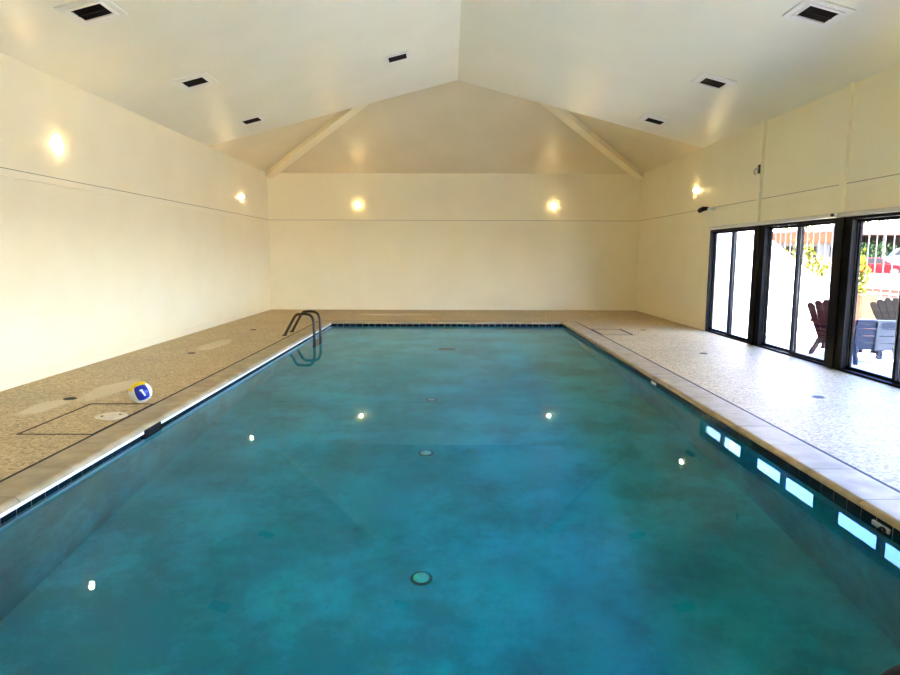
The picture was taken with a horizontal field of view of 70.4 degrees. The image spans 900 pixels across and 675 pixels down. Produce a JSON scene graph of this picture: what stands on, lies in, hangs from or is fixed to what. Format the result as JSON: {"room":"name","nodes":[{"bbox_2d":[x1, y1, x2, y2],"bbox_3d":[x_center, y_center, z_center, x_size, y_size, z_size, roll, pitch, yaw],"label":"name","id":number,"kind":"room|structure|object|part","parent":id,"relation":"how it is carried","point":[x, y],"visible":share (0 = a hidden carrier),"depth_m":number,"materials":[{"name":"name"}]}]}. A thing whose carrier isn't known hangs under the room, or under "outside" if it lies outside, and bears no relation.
{"room":"indoor swimming pool","nodes":[
{"label":"indoor swimming pool","id":0,"kind":"room"},
{"bbox_2d":[0,53,270,380],"bbox_3d":[-5.371,-1.721,7.761,0.200,4.600,22.240,0,7,0],"label":"wall","id":1,"kind":"structure","parent":0,"point":[83,273],"depth_m":9.75,"materials":[{"name":"paint"}]},
{"bbox_2d":[55,140,62,149],"bbox_3d":[-5.243,-2.593,8.586,0.052,0.132,0.132,0,7,0],"label":"wall light","id":2,"kind":"object","parent":1,"relation":"attached to","point":[58,143],"visible":1,"depth_m":8.55,"materials":[{"name":"beige"}]},
{"bbox_3d":[-5.239,-2.593,8.586,0.044,0.110,0.110,0,7,0],"label":"bulb","id":3,"kind":"part","parent":2,"relation":"part of","materials":[{"name":"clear glass"}]},
{"bbox_2d":[0,167,268,222],"bbox_3d":[-5.264,-1.982,7.727,0.012,0.097,21.840,0,7,0],"label":"trim","id":4,"kind":"structure","parent":1,"relation":"attached to","point":[7,172],"depth_m":9.80,"materials":[{"name":"beige paint"}]},
{"bbox_2d":[0,305,271,391],"bbox_3d":[-5.271,0.501,8.047,0.012,0.120,21.840,0,7,0],"label":"baseboard","id":5,"kind":"structure","parent":1,"relation":"attached to","point":[10,383],"depth_m":9.82,"materials":[{"name":"beige paint"}]},
{"bbox_2d":[0,0,899,147],"bbox_3d":[0.132,-3.749,5.128,11.189,1.552,17.530,0,7,0],"label":"ceiling","id":6,"kind":"structure","parent":0,"point":[288,62],"depth_m":9.46,"materials":[{"name":"paint"}]},
{"bbox_2d":[53,0,127,26],"bbox_3d":[-3.960,-3.611,7.064,0.525,0.148,0.560,0,7,0],"label":"ceiling vent","id":7,"kind":"object","parent":6,"relation":"in","point":[84,13],"visible":1,"depth_m":7.05,"materials":[{"name":"white metal"}]},
{"bbox_2d":[171,71,217,90],"bbox_3d":[-3.961,-3.979,9.921,0.525,0.148,0.560,0,7,0],"label":"ceiling vent","id":8,"kind":"object","parent":6,"relation":"in","point":[200,79],"visible":1,"depth_m":9.88,"materials":[{"name":"white metal"}]},
{"bbox_2d":[234,113,268,126],"bbox_3d":[-3.963,-4.345,12.767,0.525,0.148,0.560,0,7,0],"label":"ceiling vent","id":9,"kind":"object","parent":6,"relation":"in","point":[257,118],"visible":1,"depth_m":12.72,"materials":[{"name":"white metal"}]},
{"bbox_2d":[383,50,410,64],"bbox_3d":[-0.925,-4.926,11.222,0.447,0.130,0.440,0,7,0],"label":"ceiling vent","id":10,"kind":"object","parent":6,"relation":"in","point":[402,55],"visible":1,"depth_m":11.17,"materials":[{"name":"white metal"}]},
{"bbox_2d":[638,114,671,126],"bbox_3d":[4.113,-4.362,12.841,0.524,0.150,0.560,0,7,0],"label":"ceiling vent","id":11,"kind":"object","parent":6,"relation":"in","point":[646,118],"visible":1,"depth_m":12.79,"materials":[{"name":"white metal"}]},
{"bbox_2d":[690,72,736,91],"bbox_3d":[4.115,-3.996,9.994,0.524,0.150,0.560,0,7,0],"label":"ceiling vent","id":12,"kind":"object","parent":6,"relation":"in","point":[707,80],"visible":1,"depth_m":9.95,"materials":[{"name":"white metal"}]},
{"bbox_2d":[782,0,855,28],"bbox_3d":[4.116,-3.629,7.148,0.524,0.150,0.560,0,7,0],"label":"ceiling vent","id":13,"kind":"object","parent":6,"relation":"in","point":[823,14],"visible":1,"depth_m":7.11,"materials":[{"name":"white metal"}]},
{"bbox_2d":[0,309,899,490],"bbox_3d":[0.047,0.675,8.072,11.049,0.200,22.240,0,7,0],"label":"floor","id":14,"kind":"structure","parent":0,"point":[857,421],"depth_m":8.10,"materials":[{"name":"beige concrete"}]},
{"bbox_2d":[63,397,76,399],"bbox_3d":[-4.239,0.681,7.123,0.140,0.006,0.140,0,7,0],"label":"drain","id":15,"kind":"object","parent":14,"relation":"on","point":[68,398],"visible":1,"depth_m":7.12,"materials":[{"name":"grey metal"}]},
{"bbox_2d":[16,403,151,434],"bbox_3d":[-3.534,0.800,6.301,0.692,0.023,1.202,0,7,0],"label":"deck hatch","id":16,"kind":"object","parent":14,"relation":"on","point":[90,403],"visible":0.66,"depth_m":6.15,"materials":[{"name":"black"}]},
{"bbox_2d":[94,412,127,419],"bbox_3d":[-3.369,0.778,6.349,0.300,0.016,0.300,0,7,0],"label":"hatch","id":17,"kind":"object","parent":14,"relation":"on","point":[111,415],"visible":1,"depth_m":6.31,"materials":[{"name":"beige plastic"}]},
{"bbox_2d":[128,381,152,402],"bbox_3d":[-3.359,0.592,6.930,0.236,0.235,0.236,3,8,23],"label":"volleyball","id":18,"kind":"object","parent":14,"relation":"on","point":[140,391],"visible":1,"depth_m":6.85,"materials":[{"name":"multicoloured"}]},
{"bbox_2d":[282,310,321,339],"bbox_3d":[-3.011,0.242,13.086,0.685,1.562,0.698,0,7,0],"label":"pool ladder","id":19,"kind":"object","parent":14,"relation":"attached to","point":[305,312],"visible":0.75,"depth_m":12.73,"materials":[{"name":"grey metal"}]},
{"bbox_3d":[-3.006,0.204,13.384,0.643,1.562,0.054,0,7,0],"label":"handrail","id":20,"kind":"part","parent":19,"relation":"part of","materials":[{"name":"grey metal"}]},
{"bbox_2d":[0,320,899,492],"bbox_3d":[-0.055,0.597,8.274,6.292,0.103,14.962,0,7,0],"label":"joint","id":21,"kind":"object","parent":14,"relation":"in","point":[828,454],"visible":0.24,"depth_m":5.97,"materials":[{"name":"black"}]},
{"bbox_2d":[591,329,632,334],"bbox_3d":[3.412,-0.108,13.519,0.680,0.023,1.050,0,7,0],"label":"deck hatch","id":22,"kind":"object","parent":14,"relation":"on","point":[591,329],"visible":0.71,"depth_m":13.41,"materials":[{"name":"black"}]},
{"bbox_2d":[880,664,899,674],"bbox_3d":[0.861,1.292,1.131,0.148,1.358,1.509,3,8,19],"label":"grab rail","id":23,"kind":"object","parent":14,"relation":"on","point":[895,670],"visible":1,"depth_m":1.49,"materials":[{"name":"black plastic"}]},
{"bbox_2d":[267,173,640,305],"bbox_3d":[0.117,-3.112,18.696,10.789,4.600,0.200,0,7,0],"label":"wall","id":24,"kind":"structure","parent":0,"point":[345,264],"depth_m":18.63,"materials":[{"name":"paint"}]},
{"bbox_2d":[272,305,635,309],"bbox_3d":[0.110,-0.876,18.877,10.765,0.120,0.012,0,7,0],"label":"baseboard","id":25,"kind":"structure","parent":24,"relation":"attached to","point":[323,307],"depth_m":18.87,"materials":[{"name":"beige paint"}]},
{"bbox_2d":[269,220,638,223],"bbox_3d":[0.118,-3.360,18.557,10.765,0.097,0.012,0,7,0],"label":"trim","id":26,"kind":"structure","parent":24,"relation":"attached to","point":[270,221],"depth_m":18.55,"materials":[{"name":"beige paint"}]},
{"bbox_2d":[209,80,701,173],"bbox_3d":[0.127,-5.545,15.570,10.851,2.344,5.411,0,7,0],"label":"ceiling","id":27,"kind":"structure","parent":0,"point":[457,126],"depth_m":16.50,"materials":[{"name":"paint"}]},
{"bbox_2d":[265,103,369,177],"bbox_3d":[-2.584,-5.436,15.588,7.565,2.418,0.260,7,10,44],"label":"beam","id":28,"kind":"structure","parent":27,"relation":"attached to","point":[343,116],"depth_m":16.50,"materials":[{"name":"beige paint"}]},
{"bbox_2d":[540,103,642,178],"bbox_3d":[2.837,-5.421,15.593,0.260,2.418,7.565,7,10,44],"label":"beam","id":29,"kind":"structure","parent":27,"relation":"attached to","point":[565,116],"depth_m":16.47,"materials":[{"name":"beige paint"}]},
{"bbox_2d":[636,65,899,328],"bbox_3d":[5.618,-1.689,7.771,0.200,4.600,22.240,0,7,0],"label":"wall","id":30,"kind":"structure","parent":0,"point":[803,144],"depth_m":11.50,"materials":[{"name":"paint"}]},
{"bbox_2d":[636,306,704,330],"bbox_3d":[5.500,-0.532,16.323,0.012,0.120,5.148,0,7,0],"label":"baseboard","id":31,"kind":"structure","parent":30,"relation":"attached to","point":[657,314],"depth_m":15.73,"materials":[{"name":"beige tile"}]},
{"bbox_2d":[698,206,715,225],"bbox_3d":[5.417,-2.526,13.337,0.206,0.438,0.649,-1,7,-7],"label":"security camera","id":32,"kind":"object","parent":30,"relation":"attached to","point":[701,209],"visible":0.98,"depth_m":13.37,"materials":[{"name":"black plastic"}]},
{"bbox_2d":[705,226,754,342],"bbox_3d":[5.572,-1.079,12.647,0.140,2.145,2.005,0,7,0],"label":"window","id":33,"kind":"structure","parent":30,"relation":"in","point":[713,233],"depth_m":12.75,"materials":[{"name":"black metal"}]},
{"bbox_3d":[5.604,-1.133,13.107,0.035,2.075,0.998,0,7,0],"label":"sash","id":34,"kind":"part","parent":33,"relation":"part of","materials":[{"name":"clear glass"}]},
{"bbox_3d":[5.559,-1.015,12.187,0.035,2.075,0.998,0,7,0],"label":"sash","id":35,"kind":"part","parent":33,"relation":"part of","materials":[{"name":"clear glass"}]},
{"bbox_2d":[748,225,763,345],"bbox_3d":[5.560,-0.930,11.489,0.165,2.145,0.330,0,7,0],"label":"post","id":36,"kind":"object","parent":30,"relation":"attached to","point":[759,229],"visible":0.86,"depth_m":11.46,"materials":[{"name":"black metal"}]},
{"bbox_2d":[753,165,760,174],"bbox_3d":[5.412,-2.958,11.278,0.112,0.179,0.060,0,7,0],"label":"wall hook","id":37,"kind":"object","parent":30,"relation":"attached to","point":[759,166],"visible":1,"depth_m":11.27,"materials":[{"name":"grey metal"}]},
{"bbox_2d":[755,120,766,221],"bbox_3d":[5.493,-2.927,11.287,0.050,1.738,0.110,0,7,0],"label":"trim","id":38,"kind":"structure","parent":30,"relation":"attached to","point":[763,123],"depth_m":11.25,"materials":[{"name":"beige paint"}]},
{"bbox_2d":[639,173,899,223],"bbox_3d":[5.513,-1.951,7.738,0.012,0.097,21.840,0,7,0],"label":"trim","id":39,"kind":"structure","parent":30,"relation":"attached to","point":[896,177],"depth_m":10.14,"materials":[{"name":"beige paint"}]},
{"bbox_2d":[756,218,836,365],"bbox_3d":[5.573,-0.774,10.279,0.140,2.145,2.110,0,7,0],"label":"window","id":40,"kind":"structure","parent":30,"relation":"in","point":[768,229],"depth_m":10.36,"materials":[{"name":"black metal"}]},
{"bbox_3d":[5.605,-0.832,10.765,0.035,2.075,1.050,0,7,0],"label":"sash","id":41,"kind":"part","parent":40,"relation":"part of","materials":[{"name":"clear glass"}]},
{"bbox_3d":[5.561,-0.707,9.793,0.035,2.075,1.050,0,7,0],"label":"sash","id":42,"kind":"part","parent":40,"relation":"part of","materials":[{"name":"clear glass"}]},
{"bbox_2d":[709,206,899,387],"bbox_3d":[5.551,-0.313,6.441,0.190,2.210,14.410,0,7,0],"label":"window","id":43,"kind":"structure","parent":30,"relation":"in","point":[856,227],"depth_m":8.80,"materials":[{"name":"black metal"}]},
{"bbox_2d":[830,213,836,217],"bbox_3d":[5.432,-1.734,9.056,0.050,0.070,0.100,0,7,0],"label":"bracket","id":44,"kind":"object","parent":43,"relation":"attached to","point":[833,215],"visible":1,"depth_m":9.04,"materials":[{"name":"grey metal"}]},
{"bbox_3d":[5.562,-0.395,7.373,0.035,2.075,1.050,0,7,0],"label":"sash","id":45,"kind":"part","parent":43,"relation":"part of","materials":[{"name":"black metal"}]},
{"bbox_2d":[825,217,850,369],"bbox_3d":[5.561,-0.619,9.069,0.165,2.145,0.330,0,7,0],"label":"post","id":46,"kind":"object","parent":30,"relation":"attached to","point":[842,234],"visible":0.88,"depth_m":9.04,"materials":[{"name":"black metal"}]},
{"bbox_2d":[837,83,854,212],"bbox_3d":[5.495,-2.616,8.867,0.050,1.738,0.110,0,7,0],"label":"trim","id":47,"kind":"structure","parent":30,"relation":"attached to","point":[850,88],"depth_m":8.84,"materials":[{"name":"beige paint"}]},
{"bbox_3d":[-0.078,1.712,8.437,5.990,2.250,14.700,0,7,0],"label":"basin","id":48,"kind":"object","parent":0,"visible":0},
{"bbox_2d":[0,324,330,517],"bbox_3d":[-2.961,0.583,8.290,0.218,0.030,14.300,0,7,0],"label":"pool edge","id":49,"kind":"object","parent":48,"relation":"on","point":[206,396],"depth_m":5.38,"materials":[{"name":"white"}]},
{"bbox_2d":[0,326,899,674],"bbox_3d":[-0.078,1.679,8.433,5.650,2.115,14.360,0,7,0],"label":"pool water","id":50,"kind":"object","parent":48,"relation":"in","point":[362,500],"visible":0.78,"depth_m":3.87,"materials":[{"name":"teal liquid"}]},
{"bbox_2d":[0,321,899,530],"bbox_3d":[-0.055,0.570,8.270,6.246,0.058,14.916,0,7,0],"label":"pool coping","id":51,"kind":"object","parent":48,"relation":"on","point":[876,498],"visible":0.98,"depth_m":5.79,"materials":[{"name":"stone"}]},
{"bbox_2d":[0,324,899,537],"bbox_3d":[-0.075,0.668,8.303,5.590,0.174,14.300,0,7,0],"label":"tile band","id":52,"kind":"object","parent":48,"relation":"attached to","point":[841,498],"visible":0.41,"depth_m":5.96,"materials":[{"name":"blue tile"}]},
{"bbox_2d":[143,422,160,436],"bbox_3d":[-2.879,0.916,6.115,0.080,0.145,0.340,0,7,0],"label":"skimmer mouth","id":53,"kind":"object","parent":52,"relation":"attached to","point":[156,426],"visible":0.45,"depth_m":6.09,"materials":[{"name":"black plastic"}]},
{"bbox_2d":[872,519,889,531],"bbox_3d":[2.712,1.205,4.018,0.042,0.060,0.160,0,7,0],"label":"fitting","id":54,"kind":"object","parent":52,"relation":"attached to","point":[884,528],"visible":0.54,"depth_m":4.00,"materials":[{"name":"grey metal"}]},
{"label":"outside","id":55,"kind":"structure","parent":0,"visible":0},
{"bbox_2d":[732,332,892,377],"bbox_3d":[8.080,0.728,8.165,5.019,0.220,44.000,0,7,0],"label":"ground","id":56,"kind":"structure","parent":55,"point":[867,361],"depth_m":11.03,"materials":[{"name":"concrete"}]},
{"bbox_2d":[715,231,829,331],"bbox_3d":[7.372,-1.620,13.735,3.439,3.010,0.250,0,7,0],"label":"wall","id":57,"kind":"structure","parent":56,"relation":"on","point":[812,289],"depth_m":13.69,"materials":[{"name":"white paint"}]},
{"bbox_2d":[785,239,829,284],"bbox_3d":[8.399,-1.297,15.255,1.246,2.093,1.145,5,9,34],"label":"shrub","id":58,"kind":"object","parent":56,"relation":"on","point":[808,262],"visible":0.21,"depth_m":15.05,"materials":[{"name":"yellow plant"}]},
{"bbox_2d":[807,299,864,353],"bbox_3d":[6.581,-0.204,10.858,0.800,0.933,1.028,7,10,44],"label":"chair","id":59,"kind":"object","parent":56,"relation":"on","point":[819,318],"visible":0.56,"depth_m":10.77,"materials":[{"name":"red paint"}]},
{"bbox_3d":[6.388,0.060,11.062,0.036,0.355,0.940,7,10,44],"label":"leg","id":60,"kind":"part","parent":59,"relation":"part of","materials":[{"name":"red paint"}]},
{"bbox_3d":[6.495,0.070,10.807,0.480,0.080,0.030,7,10,44],"label":"seat rail","id":61,"kind":"part","parent":59,"relation":"part of","materials":[{"name":"red paint"}]},
{"bbox_3d":[6.366,-0.284,10.630,0.725,0.718,0.418,7,10,44],"label":"backrest","id":62,"kind":"part","parent":59,"relation":"part of","materials":[{"name":"red paint"}]},
{"bbox_2d":[773,219,899,298],"bbox_3d":[10.193,-0.910,9.972,0.040,2.520,24.000,0,7,0],"label":"picket fence","id":63,"kind":"object","parent":56,"relation":"on","point":[887,223],"visible":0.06,"depth_m":15.57,"materials":[{"name":"white wood"}]},
{"bbox_2d":[858,248,873,293],"bbox_3d":[9.419,-1.183,14.978,0.922,1.943,0.852,0,7,0],"label":"shrub","id":64,"kind":"object","parent":56,"relation":"on","point":[862,267],"visible":0.15,"depth_m":14.78,"materials":[{"name":"yellow plant"}]},
{"bbox_2d":[855,294,877,328],"bbox_3d":[8.259,-0.422,12.756,0.300,0.890,0.300,0,7,0],"label":"brick planter","id":65,"kind":"object","parent":56,"relation":"on","point":[863,310],"visible":0.5,"depth_m":12.59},
{"bbox_2d":[852,319,896,364],"bbox_3d":[6.542,0.049,9.968,0.800,0.701,0.841,2,7,11],"label":"garden chair","id":66,"kind":"object","parent":56,"relation":"on","point":[877,334],"visible":0.71,"depth_m":9.71,"materials":[{"name":"grey paint"}]},
{"bbox_3d":[6.204,0.229,9.767,0.084,0.393,0.279,3,8,21],"label":"leg","id":67,"kind":"part","parent":66,"relation":"part of","materials":[{"name":"grey paint"}]},
{"bbox_2d":[858,318,876,335],"bbox_3d":[6.972,-0.122,10.684,0.246,0.384,0.383,7,10,44],"label":"towel","id":68,"kind":"object","parent":66,"relation":"on","point":[863,318],"visible":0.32,"depth_m":10.72,"materials":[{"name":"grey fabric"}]},
{"bbox_3d":[6.493,-0.009,9.717,0.600,0.521,0.149,2,7,11],"label":"frame","id":69,"kind":"part","parent":66,"relation":"part of","materials":[{"name":"grey paint"}]},
{"bbox_3d":[6.493,-0.023,9.716,0.570,0.435,0.093,2,7,11],"label":"backrest","id":70,"kind":"part","parent":66,"relation":"part of","materials":[{"name":"grey paint"}]},
{"bbox_3d":[6.889,0.065,10.229,0.060,0.560,0.080,2,7,11],"label":"leg","id":71,"kind":"part","parent":66,"relation":"part of","materials":[{"name":"grey paint"}]},
{"bbox_2d":[870,298,897,352],"bbox_3d":[7.455,-0.146,10.425,0.800,0.933,1.028,1,7,6],"label":"chair","id":72,"kind":"object","parent":56,"relation":"on","point":[886,309],"visible":0.3,"depth_m":10.79,"materials":[{"name":"grey paint"}]},
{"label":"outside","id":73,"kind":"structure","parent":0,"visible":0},
{"bbox_2d":[809,270,899,299],"bbox_3d":[75.264,-4.465,49.885,129.400,0.430,220.000,0,7,0],"label":"ground","id":74,"kind":"structure","parent":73,"point":[878,276],"depth_m":40.15,"materials":[{"name":"white concrete"}]},
{"bbox_2d":[778,225,821,231],"bbox_3d":[46.440,-12.817,85.044,5.952,7.094,5.908,0,7,0],"label":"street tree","id":75,"kind":"object","parent":74,"relation":"on","point":[806,227],"visible":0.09,"depth_m":83.58,"materials":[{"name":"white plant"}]},
{"bbox_2d":[773,232,833,269],"bbox_3d":[39.955,-10.054,74.350,10.000,4.200,7.200,0,7,0],"label":"house","id":76,"kind":"structure","parent":74,"relation":"on","point":[788,234],"depth_m":71.26,"materials":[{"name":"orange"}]},
{"bbox_2d":[822,223,899,257],"bbox_3d":[51.456,-10.822,76.274,11.000,5.300,6.000,0,7,0],"label":"carport","id":77,"kind":"object","parent":74,"relation":"on","point":[890,228],"visible":0.22,"depth_m":77.67,"materials":[{"name":"grey"}]},
{"bbox_3d":[49.955,-9.872,73.754,0.160,4.050,0.160,0,7,0],"label":"post","id":78,"kind":"part","parent":77,"relation":"part of","materials":[{"name":"grey"}]},
{"bbox_2d":[827,284,897,293],"bbox_3d":[18.306,-1.415,23.019,0.250,0.260,22.000,0,7,0],"label":"edging","id":79,"kind":"object","parent":74,"relation":"on","point":[893,291],"visible":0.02,"depth_m":26.84,"materials":[{"name":"orange brick"}]},
{"bbox_2d":[861,243,873,257],"bbox_3d":[36.204,-7.236,57.055,3.602,3.430,3.200,3,8,22],"label":"bush","id":80,"kind":"object","parent":74,"relation":"on","point":[870,254],"visible":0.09,"depth_m":56.47,"materials":[{"name":"green plant"}]},
{"bbox_2d":[860,257,899,276],"bbox_3d":[33.068,-5.508,49.714,4.307,1.430,1.785,5,9,35],"label":"car","id":81,"kind":"object","parent":74,"relation":"on","point":[879,261],"visible":0.45,"depth_m":48.80,"materials":[{"name":"red paint"}]},
{"bbox_2d":[863,241,896,257],"bbox_3d":[40.354,-7.561,60.074,3.507,3.224,3.101,3,8,22],"label":"bush","id":82,"kind":"object","parent":74,"relation":"on","point":[890,248],"visible":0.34,"depth_m":59.70,"materials":[{"name":"green plant"}]},
{"bbox_2d":[866,292,897,298],"bbox_3d":[16.106,-1.392,23.021,0.250,0.260,22.000,0,7,0],"label":"edging","id":83,"kind":"object","parent":74,"relation":"on","point":[878,294],"visible":0.05,"depth_m":23.46,"materials":[{"name":"orange brick"}]},
{"bbox_2d":[875,219,899,222],"bbox_3d":[60.441,-13.223,87.041,5.917,7.472,6.113,0,7,0],"label":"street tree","id":84,"kind":"object","parent":74,"relation":"on","point":[898,220],"visible":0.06,"depth_m":87.01,"materials":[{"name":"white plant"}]},
{"bbox_2d":[882,248,899,273],"bbox_3d":[38.768,-6.442,53.631,4.307,2.317,1.785,4,8,28],"label":"van","id":85,"kind":"object","parent":74,"relation":"on","point":[896,260],"visible":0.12,"depth_m":53.49,"materials":[{"name":"grey paint"}]}
]}

